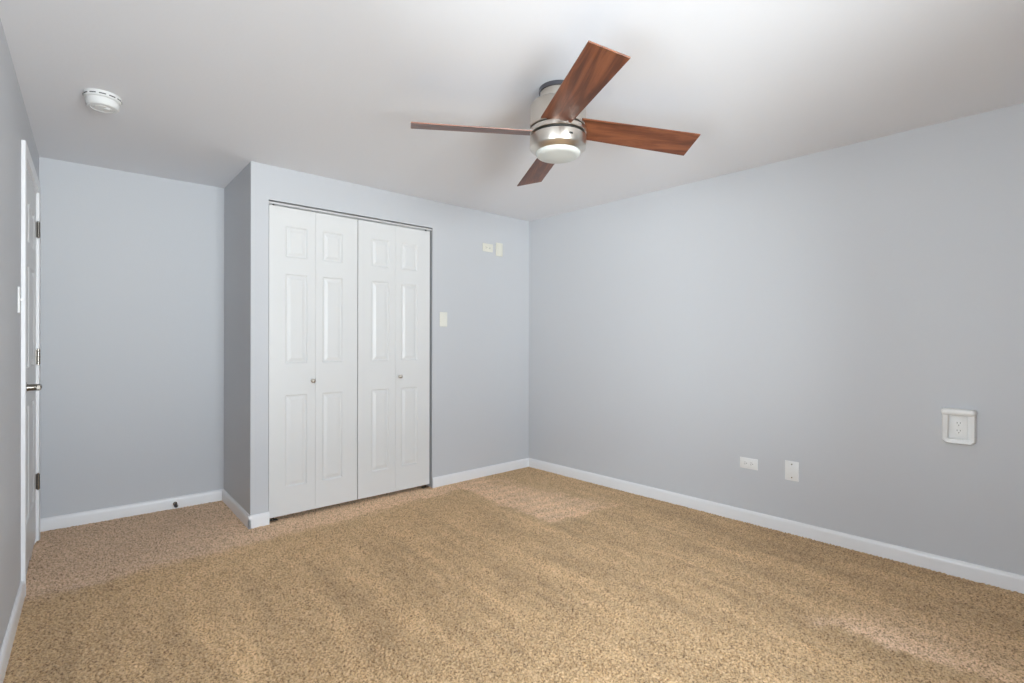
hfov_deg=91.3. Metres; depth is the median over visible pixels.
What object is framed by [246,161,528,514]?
wall
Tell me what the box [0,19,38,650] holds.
wall
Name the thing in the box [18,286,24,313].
light switch
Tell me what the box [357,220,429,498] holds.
door
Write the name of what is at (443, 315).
wall switch
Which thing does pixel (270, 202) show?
door track
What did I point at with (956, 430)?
receptacle
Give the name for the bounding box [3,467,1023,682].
floor
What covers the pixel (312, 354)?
door
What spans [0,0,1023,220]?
ceiling
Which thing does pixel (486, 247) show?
outlet
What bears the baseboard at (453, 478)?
attached to the wall at (479, 400)
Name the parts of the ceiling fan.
blade, blade, lamp shade, blade, blade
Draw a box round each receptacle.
[954,421,962,426]
[954,428,962,433]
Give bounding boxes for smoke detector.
[83,88,121,113]
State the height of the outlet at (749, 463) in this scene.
0.072 m
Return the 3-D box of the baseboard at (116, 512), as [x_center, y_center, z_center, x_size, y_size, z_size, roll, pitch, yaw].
[-2.582,1.168,3.472,1.023,0.099,0.014,0,0,-39]
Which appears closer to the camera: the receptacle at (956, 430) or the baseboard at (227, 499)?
the receptacle at (956, 430)
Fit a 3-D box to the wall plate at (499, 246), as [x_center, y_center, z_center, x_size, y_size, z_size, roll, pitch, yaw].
[-0.115,-0.840,4.577,0.074,0.120,0.014,0,0,-41]
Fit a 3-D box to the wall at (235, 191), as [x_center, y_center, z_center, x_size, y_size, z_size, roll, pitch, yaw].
[-1.929,0.043,3.587,0.110,2.410,0.656,0,0,-41]
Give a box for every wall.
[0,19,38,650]
[39,157,424,517]
[224,166,246,510]
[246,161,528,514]
[529,103,1023,575]
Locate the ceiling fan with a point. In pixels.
(559, 131)
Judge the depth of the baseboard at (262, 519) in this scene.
3.25 m
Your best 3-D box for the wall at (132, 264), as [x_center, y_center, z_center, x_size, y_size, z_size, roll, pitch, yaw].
[-1.657,0.043,4.302,3.743,2.410,0.120,0,0,-39]
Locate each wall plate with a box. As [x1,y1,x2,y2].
[496,243,502,256]
[785,460,798,481]
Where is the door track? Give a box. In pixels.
[269,201,431,230]
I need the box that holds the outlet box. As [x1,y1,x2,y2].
[941,408,976,445]
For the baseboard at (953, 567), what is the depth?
3.04 m
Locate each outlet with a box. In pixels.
[483,243,492,251]
[740,457,757,469]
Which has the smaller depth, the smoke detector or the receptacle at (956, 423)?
the smoke detector
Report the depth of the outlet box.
2.57 m
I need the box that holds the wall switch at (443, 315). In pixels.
[440,312,446,326]
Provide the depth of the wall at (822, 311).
3.06 m
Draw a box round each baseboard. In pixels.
[0,581,24,682]
[40,489,222,531]
[222,489,250,528]
[248,512,269,528]
[432,458,528,487]
[529,458,1023,593]
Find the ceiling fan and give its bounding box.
[411,40,700,185]
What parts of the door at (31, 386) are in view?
handle, lever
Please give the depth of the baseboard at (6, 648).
1.98 m
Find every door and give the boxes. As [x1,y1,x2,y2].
[21,140,41,595]
[268,204,357,522]
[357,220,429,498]
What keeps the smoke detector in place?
attached to the ceiling
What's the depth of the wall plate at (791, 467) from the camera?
3.15 m
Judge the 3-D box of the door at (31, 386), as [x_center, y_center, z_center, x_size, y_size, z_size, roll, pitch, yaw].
[-2.615,0.136,2.676,0.184,2.164,0.913,0,0,-40]

